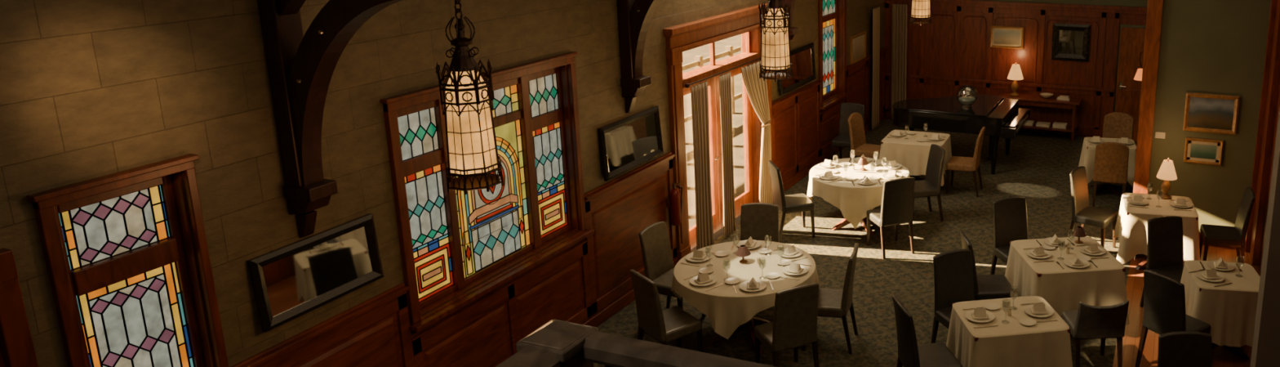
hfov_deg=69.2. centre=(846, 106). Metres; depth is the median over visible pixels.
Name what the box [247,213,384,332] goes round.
wall mirror
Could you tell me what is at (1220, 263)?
folded napkin
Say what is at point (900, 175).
dinner plate
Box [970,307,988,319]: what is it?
folded napkin
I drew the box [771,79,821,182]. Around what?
trim
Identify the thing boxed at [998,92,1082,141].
console table
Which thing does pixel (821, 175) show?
dinner plate
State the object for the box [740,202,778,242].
dining chair
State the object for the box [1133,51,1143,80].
wall sconce
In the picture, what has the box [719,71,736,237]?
curtain
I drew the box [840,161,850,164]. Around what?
bread plate
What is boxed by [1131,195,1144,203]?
folded napkin
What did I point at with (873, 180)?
dinner plate
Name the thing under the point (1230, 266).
dinner plate
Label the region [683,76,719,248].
door
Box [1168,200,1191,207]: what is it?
dinner plate
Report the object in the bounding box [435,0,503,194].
lantern
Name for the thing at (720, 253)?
bread plate
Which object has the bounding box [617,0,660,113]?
bracket
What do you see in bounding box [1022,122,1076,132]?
shelf
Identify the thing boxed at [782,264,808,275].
dinner plate
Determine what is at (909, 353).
dining chair
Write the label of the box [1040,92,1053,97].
bowl
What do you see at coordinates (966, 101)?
vase
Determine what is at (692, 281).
dinner plate
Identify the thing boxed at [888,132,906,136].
dinner plate
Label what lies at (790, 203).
dining chair
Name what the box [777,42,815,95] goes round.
wall mirror
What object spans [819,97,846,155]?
trim
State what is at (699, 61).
fence
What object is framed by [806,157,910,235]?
dining table
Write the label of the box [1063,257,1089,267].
dinner plate
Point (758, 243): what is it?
dinner plate
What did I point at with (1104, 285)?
dining table
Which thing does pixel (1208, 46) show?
wall
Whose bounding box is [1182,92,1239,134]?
painting
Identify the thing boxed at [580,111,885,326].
baseboard
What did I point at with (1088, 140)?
dinner plate
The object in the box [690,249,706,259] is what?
folded napkin
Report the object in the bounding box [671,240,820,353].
dining table
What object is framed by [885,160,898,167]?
folded napkin
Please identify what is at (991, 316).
dinner plate
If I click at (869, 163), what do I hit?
bread plate
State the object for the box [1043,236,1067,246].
dinner plate
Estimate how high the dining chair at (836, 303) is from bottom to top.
1.000 m
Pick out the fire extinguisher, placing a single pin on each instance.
(673, 202)
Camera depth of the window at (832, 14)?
15.12 m
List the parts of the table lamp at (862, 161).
lamp shade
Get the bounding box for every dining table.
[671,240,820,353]
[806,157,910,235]
[878,129,951,186]
[946,295,1072,366]
[1004,235,1128,324]
[1078,137,1136,195]
[1113,192,1199,269]
[1180,259,1260,359]
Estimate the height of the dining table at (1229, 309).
0.754 m
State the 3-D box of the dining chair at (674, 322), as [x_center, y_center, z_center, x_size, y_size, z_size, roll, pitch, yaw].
[-1.675,1.956,8.307,0.512,1.000,0.450,-12,18,-41]
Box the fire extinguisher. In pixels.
[666,182,682,225]
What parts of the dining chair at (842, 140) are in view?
leg, seat, leg, backrest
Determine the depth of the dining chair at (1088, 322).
8.08 m
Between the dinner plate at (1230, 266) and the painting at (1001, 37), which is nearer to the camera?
the dinner plate at (1230, 266)
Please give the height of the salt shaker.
0.064 m
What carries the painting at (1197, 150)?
attached to the wall at (1208, 46)
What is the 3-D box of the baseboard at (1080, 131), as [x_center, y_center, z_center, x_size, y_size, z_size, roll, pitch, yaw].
[2.771,0.335,17.064,4.250,0.160,0.030,5,14,20]
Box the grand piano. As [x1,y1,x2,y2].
[892,93,1030,174]
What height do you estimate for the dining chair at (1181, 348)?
1.000 m
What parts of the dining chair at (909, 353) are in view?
leg, backrest, seat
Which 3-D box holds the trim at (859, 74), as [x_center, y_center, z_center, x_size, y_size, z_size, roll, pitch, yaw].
[0.378,-0.303,16.631,0.065,1.280,2.170,5,14,20]
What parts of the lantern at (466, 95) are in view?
chain, crown, metal frame, lamp shade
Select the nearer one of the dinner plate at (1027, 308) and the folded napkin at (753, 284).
the dinner plate at (1027, 308)
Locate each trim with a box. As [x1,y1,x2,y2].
[231,282,414,366]
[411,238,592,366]
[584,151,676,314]
[662,2,773,261]
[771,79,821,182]
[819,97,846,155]
[844,47,887,124]
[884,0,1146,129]
[925,13,1098,86]
[1133,0,1163,193]
[1244,0,1279,265]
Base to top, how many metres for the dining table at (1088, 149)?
0.754 m
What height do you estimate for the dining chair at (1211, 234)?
1.000 m
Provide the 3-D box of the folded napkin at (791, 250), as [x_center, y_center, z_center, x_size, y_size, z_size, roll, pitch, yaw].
[-0.572,1.452,9.115,0.117,0.073,0.140,12,18,41]
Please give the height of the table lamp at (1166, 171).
0.500 m
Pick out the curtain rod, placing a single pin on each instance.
(686, 85)
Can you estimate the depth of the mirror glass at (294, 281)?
6.08 m
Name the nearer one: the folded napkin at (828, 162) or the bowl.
the folded napkin at (828, 162)
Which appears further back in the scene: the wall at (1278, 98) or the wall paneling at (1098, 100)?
the wall paneling at (1098, 100)
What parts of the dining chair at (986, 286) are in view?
backrest, seat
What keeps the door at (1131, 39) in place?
in the wall at (1105, 2)
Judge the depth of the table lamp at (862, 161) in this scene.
11.88 m
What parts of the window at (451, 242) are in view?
stained glass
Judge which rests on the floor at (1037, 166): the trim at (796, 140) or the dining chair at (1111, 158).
the dining chair at (1111, 158)
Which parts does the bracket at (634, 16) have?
wall post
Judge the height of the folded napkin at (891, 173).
0.073 m
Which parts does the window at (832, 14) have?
stained glass, sash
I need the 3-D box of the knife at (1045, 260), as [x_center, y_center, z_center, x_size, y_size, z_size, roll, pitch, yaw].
[1.973,1.544,8.937,0.220,0.004,0.016,-2,13,-8]
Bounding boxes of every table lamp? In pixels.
[735,244,751,262]
[857,156,868,170]
[1007,62,1023,96]
[1071,226,1086,243]
[1156,157,1177,199]
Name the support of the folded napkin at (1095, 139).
on the dinner plate at (1088, 140)
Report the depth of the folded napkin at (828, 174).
11.57 m
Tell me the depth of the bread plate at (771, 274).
8.59 m
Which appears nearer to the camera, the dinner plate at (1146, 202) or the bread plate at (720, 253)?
the bread plate at (720, 253)
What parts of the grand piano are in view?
leg, lid, leg, leg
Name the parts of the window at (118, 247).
stained glass, sash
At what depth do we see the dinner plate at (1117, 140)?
13.21 m
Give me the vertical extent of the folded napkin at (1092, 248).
0.073 m
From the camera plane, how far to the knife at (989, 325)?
7.58 m
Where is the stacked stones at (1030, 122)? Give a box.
[1024,120,1034,126]
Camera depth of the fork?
7.68 m
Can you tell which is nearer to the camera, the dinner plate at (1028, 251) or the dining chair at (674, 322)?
the dining chair at (674, 322)
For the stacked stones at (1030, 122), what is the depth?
16.46 m
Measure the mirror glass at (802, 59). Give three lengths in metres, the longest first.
1.174 x 0.454 x 0.016 m
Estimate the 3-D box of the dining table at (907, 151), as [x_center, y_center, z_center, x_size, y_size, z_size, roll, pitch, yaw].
[1.043,0.834,13.632,1.051,0.754,0.885,4,14,17]
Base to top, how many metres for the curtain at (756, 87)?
2.112 m
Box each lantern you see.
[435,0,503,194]
[758,0,792,81]
[909,0,931,25]
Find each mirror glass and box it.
[262,226,373,316]
[604,113,658,172]
[781,47,813,88]
[1058,30,1083,54]
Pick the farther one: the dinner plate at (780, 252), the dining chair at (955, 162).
the dining chair at (955, 162)
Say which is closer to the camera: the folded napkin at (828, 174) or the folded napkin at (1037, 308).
the folded napkin at (1037, 308)
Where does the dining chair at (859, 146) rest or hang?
on the floor at (1037, 166)
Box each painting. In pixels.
[990,25,1024,48]
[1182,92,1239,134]
[1183,137,1223,165]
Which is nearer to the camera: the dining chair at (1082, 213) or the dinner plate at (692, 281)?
the dinner plate at (692, 281)
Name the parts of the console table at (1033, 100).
leg, leg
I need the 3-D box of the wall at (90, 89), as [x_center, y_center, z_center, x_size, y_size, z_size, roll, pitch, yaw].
[-2.512,-0.316,9.235,0.280,5.000,18.200,5,14,20]
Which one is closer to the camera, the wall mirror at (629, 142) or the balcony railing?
the balcony railing
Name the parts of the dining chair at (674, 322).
leg, backrest, leg, seat, leg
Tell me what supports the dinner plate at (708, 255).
on the dining table at (730, 313)
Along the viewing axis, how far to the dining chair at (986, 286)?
8.94 m
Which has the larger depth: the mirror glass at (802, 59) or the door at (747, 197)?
the mirror glass at (802, 59)
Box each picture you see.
[849,31,866,64]
[991,27,1022,46]
[1186,140,1220,162]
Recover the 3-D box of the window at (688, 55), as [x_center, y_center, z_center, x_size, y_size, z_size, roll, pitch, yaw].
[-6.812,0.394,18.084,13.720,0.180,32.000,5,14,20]
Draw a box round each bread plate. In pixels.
[698,266,713,273]
[715,250,728,256]
[724,277,740,284]
[757,248,771,253]
[764,271,780,278]
[777,258,791,265]
[826,169,837,173]
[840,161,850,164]
[845,176,856,180]
[868,162,879,165]
[869,175,879,179]
[881,168,891,172]
[916,138,926,141]
[983,302,999,309]
[1019,317,1035,325]
[1041,244,1055,248]
[1077,255,1090,260]
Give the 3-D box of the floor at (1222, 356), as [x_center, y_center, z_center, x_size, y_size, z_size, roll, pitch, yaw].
[2.175,3.191,5.449,1.550,0.100,13.100,5,14,20]
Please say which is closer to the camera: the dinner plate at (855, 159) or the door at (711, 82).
the door at (711, 82)
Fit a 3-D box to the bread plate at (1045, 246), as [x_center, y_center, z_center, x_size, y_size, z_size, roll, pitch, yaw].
[2.091,1.456,9.289,0.144,0.013,0.142,5,14,20]
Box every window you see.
[26,153,228,366]
[379,51,594,332]
[682,34,744,252]
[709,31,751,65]
[817,0,850,110]
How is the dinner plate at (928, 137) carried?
on the dining table at (907, 151)
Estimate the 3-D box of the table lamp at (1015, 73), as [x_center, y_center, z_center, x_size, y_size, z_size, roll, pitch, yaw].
[3.098,-0.509,16.460,0.292,0.620,0.292,5,14,20]
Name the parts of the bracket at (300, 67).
wall post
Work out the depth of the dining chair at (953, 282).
8.57 m
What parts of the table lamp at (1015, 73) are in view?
lamp shade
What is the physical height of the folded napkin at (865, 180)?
0.073 m
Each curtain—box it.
[690,80,714,249]
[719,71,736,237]
[741,60,772,203]
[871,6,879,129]
[890,4,907,119]
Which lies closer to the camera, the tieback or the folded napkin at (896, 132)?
the tieback
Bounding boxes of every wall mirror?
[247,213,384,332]
[597,105,663,181]
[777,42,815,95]
[1051,22,1090,62]
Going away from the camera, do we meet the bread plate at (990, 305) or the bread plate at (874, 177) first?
the bread plate at (990, 305)
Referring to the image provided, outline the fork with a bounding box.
[1035,319,1057,322]
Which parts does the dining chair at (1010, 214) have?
leg, seat, backrest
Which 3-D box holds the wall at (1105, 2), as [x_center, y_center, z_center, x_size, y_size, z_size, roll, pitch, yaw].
[3.145,-2.025,16.526,5.040,5.000,0.200,5,14,20]
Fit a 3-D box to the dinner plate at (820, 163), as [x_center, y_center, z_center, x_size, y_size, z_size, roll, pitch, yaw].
[-0.252,0.790,12.116,0.254,0.019,0.254,5,14,20]
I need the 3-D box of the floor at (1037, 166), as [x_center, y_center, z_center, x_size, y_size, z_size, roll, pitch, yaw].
[-0.052,2.402,8.813,5.050,0.100,18.000,5,14,20]
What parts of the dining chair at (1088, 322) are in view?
leg, seat, backrest, leg, leg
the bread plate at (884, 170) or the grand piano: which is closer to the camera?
the bread plate at (884, 170)
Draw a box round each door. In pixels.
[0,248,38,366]
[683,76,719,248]
[715,63,753,228]
[1115,26,1145,141]
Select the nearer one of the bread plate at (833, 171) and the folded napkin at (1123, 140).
the bread plate at (833, 171)
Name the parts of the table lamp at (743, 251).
lamp shade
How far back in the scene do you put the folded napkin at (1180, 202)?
10.53 m
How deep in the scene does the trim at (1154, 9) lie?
11.20 m
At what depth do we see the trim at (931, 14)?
16.68 m
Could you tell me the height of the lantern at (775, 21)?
2.525 m
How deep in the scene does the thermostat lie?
11.26 m
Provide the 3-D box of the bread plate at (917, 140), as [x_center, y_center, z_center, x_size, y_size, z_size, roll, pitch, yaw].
[1.114,0.505,13.349,0.144,0.013,0.142,5,14,20]
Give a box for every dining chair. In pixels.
[629,269,702,351]
[639,221,706,315]
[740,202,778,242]
[754,282,819,366]
[768,160,814,242]
[802,242,858,354]
[831,102,864,159]
[847,112,880,158]
[866,177,915,258]
[892,294,962,366]
[912,143,945,221]
[930,248,974,342]
[946,126,985,196]
[960,229,1015,300]
[990,196,1027,274]
[1062,299,1128,366]
[1067,165,1117,247]
[1092,142,1128,206]
[1102,111,1133,139]
[1135,269,1211,366]
[1139,215,1183,306]
[1157,330,1212,366]
[1199,186,1255,262]
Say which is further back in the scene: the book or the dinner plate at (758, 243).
the book
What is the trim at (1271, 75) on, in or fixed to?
attached to the wall at (1278, 98)
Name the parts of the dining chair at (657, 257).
backrest, seat, leg, leg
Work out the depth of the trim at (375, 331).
6.44 m
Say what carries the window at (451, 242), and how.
in the wall at (90, 89)
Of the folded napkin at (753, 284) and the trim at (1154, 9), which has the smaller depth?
the folded napkin at (753, 284)
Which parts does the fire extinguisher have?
valve handle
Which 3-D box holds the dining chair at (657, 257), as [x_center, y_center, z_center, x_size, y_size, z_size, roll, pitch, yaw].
[-1.805,1.734,9.256,0.512,1.000,0.450,6,14,24]
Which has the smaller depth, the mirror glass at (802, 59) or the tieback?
the tieback
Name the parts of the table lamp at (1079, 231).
lamp shade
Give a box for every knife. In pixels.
[705,283,723,290]
[973,324,998,327]
[1033,260,1054,262]
[1213,282,1231,286]
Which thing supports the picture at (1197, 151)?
attached to the painting at (1197, 150)
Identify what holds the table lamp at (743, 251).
on the dining table at (730, 313)
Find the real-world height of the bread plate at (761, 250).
0.013 m
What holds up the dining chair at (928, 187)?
on the floor at (1037, 166)
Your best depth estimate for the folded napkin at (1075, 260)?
8.82 m
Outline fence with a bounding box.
[682,45,742,122]
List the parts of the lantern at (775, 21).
crown, lamp shade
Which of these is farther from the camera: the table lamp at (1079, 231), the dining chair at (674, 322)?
the table lamp at (1079, 231)
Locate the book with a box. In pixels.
[1057,95,1070,100]
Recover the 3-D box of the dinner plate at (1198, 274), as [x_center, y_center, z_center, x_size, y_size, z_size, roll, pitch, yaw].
[3.472,1.625,8.557,0.254,0.019,0.254,5,14,20]
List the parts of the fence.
post, rail, rail, post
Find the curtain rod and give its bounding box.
[684,57,760,88]
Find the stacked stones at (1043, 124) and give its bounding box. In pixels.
[1035,121,1050,127]
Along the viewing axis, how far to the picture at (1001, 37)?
16.60 m
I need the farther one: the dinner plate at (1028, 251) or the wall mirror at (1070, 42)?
the wall mirror at (1070, 42)
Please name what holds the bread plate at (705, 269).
on the dining table at (730, 313)
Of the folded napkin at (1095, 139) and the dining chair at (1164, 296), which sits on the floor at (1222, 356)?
the dining chair at (1164, 296)
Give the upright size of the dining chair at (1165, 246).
1.000 m
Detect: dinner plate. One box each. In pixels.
[685,251,711,262]
[689,274,716,285]
[737,239,761,248]
[739,280,766,291]
[777,247,803,257]
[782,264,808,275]
[818,161,837,167]
[818,173,838,179]
[853,156,871,161]
[856,177,875,184]
[882,173,902,178]
[883,163,902,168]
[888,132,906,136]
[927,135,943,140]
[964,309,994,322]
[1024,303,1053,316]
[1026,248,1051,257]
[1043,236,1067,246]
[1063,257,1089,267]
[1080,244,1105,254]
[1087,137,1105,142]
[1115,139,1133,144]
[1126,197,1149,204]
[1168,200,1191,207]
[1195,270,1224,281]
[1207,259,1235,270]
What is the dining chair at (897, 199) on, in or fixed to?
on the floor at (1037, 166)
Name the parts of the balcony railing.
handrail, newel post, handrail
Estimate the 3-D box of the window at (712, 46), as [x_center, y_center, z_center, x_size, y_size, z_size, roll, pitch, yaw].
[-1.687,-0.695,11.357,0.050,0.330,2.010,5,14,20]
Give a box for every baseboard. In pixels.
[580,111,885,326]
[885,111,1102,137]
[1199,232,1245,249]
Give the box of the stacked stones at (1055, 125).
[1052,121,1067,128]
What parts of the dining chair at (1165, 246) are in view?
leg, backrest, seat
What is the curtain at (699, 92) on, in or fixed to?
hanging from the curtain rod
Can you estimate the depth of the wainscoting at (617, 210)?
9.52 m
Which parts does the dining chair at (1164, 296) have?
leg, backrest, seat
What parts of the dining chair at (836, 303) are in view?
seat, leg, backrest, leg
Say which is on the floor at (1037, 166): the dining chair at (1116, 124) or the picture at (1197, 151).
the dining chair at (1116, 124)
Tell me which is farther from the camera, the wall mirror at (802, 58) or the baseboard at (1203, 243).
the wall mirror at (802, 58)
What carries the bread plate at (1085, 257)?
on the dining table at (1104, 285)
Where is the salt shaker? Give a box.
[1007,307,1011,315]
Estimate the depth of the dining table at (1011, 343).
7.56 m
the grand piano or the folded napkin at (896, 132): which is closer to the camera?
the folded napkin at (896, 132)
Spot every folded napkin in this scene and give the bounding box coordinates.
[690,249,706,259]
[693,271,712,284]
[743,235,756,247]
[746,276,759,288]
[782,244,799,256]
[786,262,804,272]
[822,159,834,166]
[822,170,835,178]
[860,174,872,183]
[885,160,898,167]
[885,170,898,177]
[892,129,902,135]
[929,133,941,139]
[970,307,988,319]
[1029,302,1048,313]
[1030,246,1047,256]
[1048,233,1062,244]
[1069,254,1083,265]
[1084,243,1102,253]
[1091,136,1101,142]
[1119,137,1128,143]
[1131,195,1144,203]
[1173,198,1187,205]
[1200,269,1219,279]
[1213,257,1227,268]
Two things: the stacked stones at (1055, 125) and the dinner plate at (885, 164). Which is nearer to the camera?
the dinner plate at (885, 164)
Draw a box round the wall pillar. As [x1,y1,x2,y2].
[1249,105,1279,366]
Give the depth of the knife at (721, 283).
8.35 m
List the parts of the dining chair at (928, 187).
seat, leg, backrest, leg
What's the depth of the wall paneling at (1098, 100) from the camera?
16.66 m
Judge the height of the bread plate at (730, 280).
0.013 m
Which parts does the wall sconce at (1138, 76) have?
lamp shade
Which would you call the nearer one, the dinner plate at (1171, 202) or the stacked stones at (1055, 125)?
the dinner plate at (1171, 202)
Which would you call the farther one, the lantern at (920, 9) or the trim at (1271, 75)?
the lantern at (920, 9)
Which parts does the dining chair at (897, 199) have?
leg, leg, seat, leg, backrest, leg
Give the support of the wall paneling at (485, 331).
attached to the wall at (90, 89)
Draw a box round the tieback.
[761,117,771,127]
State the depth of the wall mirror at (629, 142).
9.46 m
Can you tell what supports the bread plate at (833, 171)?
on the dining table at (853, 201)
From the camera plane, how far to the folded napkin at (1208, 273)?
8.53 m
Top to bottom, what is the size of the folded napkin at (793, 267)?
0.073 m
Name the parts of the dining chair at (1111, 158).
leg, seat, backrest, leg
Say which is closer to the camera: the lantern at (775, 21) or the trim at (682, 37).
the lantern at (775, 21)
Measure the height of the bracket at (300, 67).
2.918 m
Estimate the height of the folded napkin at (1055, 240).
0.073 m
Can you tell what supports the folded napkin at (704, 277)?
on the dinner plate at (692, 281)
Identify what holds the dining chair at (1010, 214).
on the floor at (1037, 166)
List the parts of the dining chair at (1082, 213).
leg, backrest, seat, leg, leg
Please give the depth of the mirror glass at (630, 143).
9.50 m
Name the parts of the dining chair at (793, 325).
leg, seat, leg, backrest, leg, leg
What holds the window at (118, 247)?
in the wall at (90, 89)
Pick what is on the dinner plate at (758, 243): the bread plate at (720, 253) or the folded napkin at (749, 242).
the folded napkin at (749, 242)
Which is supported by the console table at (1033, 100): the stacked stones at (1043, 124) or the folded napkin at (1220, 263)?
the stacked stones at (1043, 124)
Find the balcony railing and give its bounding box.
[495,318,775,366]
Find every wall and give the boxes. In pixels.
[0,0,884,366]
[982,0,1147,112]
[1147,0,1271,232]
[1258,83,1279,271]
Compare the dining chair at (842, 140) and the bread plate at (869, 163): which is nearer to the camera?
the bread plate at (869, 163)
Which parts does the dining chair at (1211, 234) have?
leg, leg, seat, leg, leg, backrest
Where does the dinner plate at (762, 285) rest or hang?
on the dining table at (730, 313)
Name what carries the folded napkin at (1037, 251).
on the dinner plate at (1028, 251)
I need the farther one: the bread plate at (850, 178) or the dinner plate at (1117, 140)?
the dinner plate at (1117, 140)
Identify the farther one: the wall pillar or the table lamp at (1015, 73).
the table lamp at (1015, 73)
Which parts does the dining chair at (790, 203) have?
backrest, leg, seat, leg, leg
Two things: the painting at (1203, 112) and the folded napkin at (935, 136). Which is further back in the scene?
the folded napkin at (935, 136)
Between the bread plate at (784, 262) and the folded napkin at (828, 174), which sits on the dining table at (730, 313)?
the bread plate at (784, 262)
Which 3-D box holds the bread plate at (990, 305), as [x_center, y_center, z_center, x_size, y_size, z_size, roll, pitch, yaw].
[1.288,1.772,7.944,0.144,0.013,0.142,5,14,20]
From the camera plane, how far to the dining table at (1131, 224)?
10.38 m
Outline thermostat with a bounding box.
[1155,131,1165,138]
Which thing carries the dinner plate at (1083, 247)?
on the dining table at (1104, 285)
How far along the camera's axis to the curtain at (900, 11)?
17.32 m
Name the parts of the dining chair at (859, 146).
backrest, seat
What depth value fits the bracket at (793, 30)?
12.76 m
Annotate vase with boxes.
[958,96,975,107]
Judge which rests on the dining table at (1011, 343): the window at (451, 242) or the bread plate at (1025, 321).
the bread plate at (1025, 321)
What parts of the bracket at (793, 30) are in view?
wall post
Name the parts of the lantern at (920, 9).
lamp shade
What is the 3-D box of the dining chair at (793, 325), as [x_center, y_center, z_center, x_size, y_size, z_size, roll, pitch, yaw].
[-0.536,2.004,8.104,0.450,1.000,0.512,-7,15,-29]
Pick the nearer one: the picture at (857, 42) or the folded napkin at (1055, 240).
the folded napkin at (1055, 240)
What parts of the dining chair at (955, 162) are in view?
leg, leg, seat, leg, backrest, leg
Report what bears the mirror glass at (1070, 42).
attached to the wall mirror at (1070, 42)
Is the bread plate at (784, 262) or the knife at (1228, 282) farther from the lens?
the bread plate at (784, 262)
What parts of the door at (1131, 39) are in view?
handle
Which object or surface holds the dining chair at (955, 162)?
on the floor at (1037, 166)
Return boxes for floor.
[593,118,1137,366]
[1112,244,1260,366]
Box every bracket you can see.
[257,0,401,237]
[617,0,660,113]
[780,0,798,39]
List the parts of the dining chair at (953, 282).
leg, seat, backrest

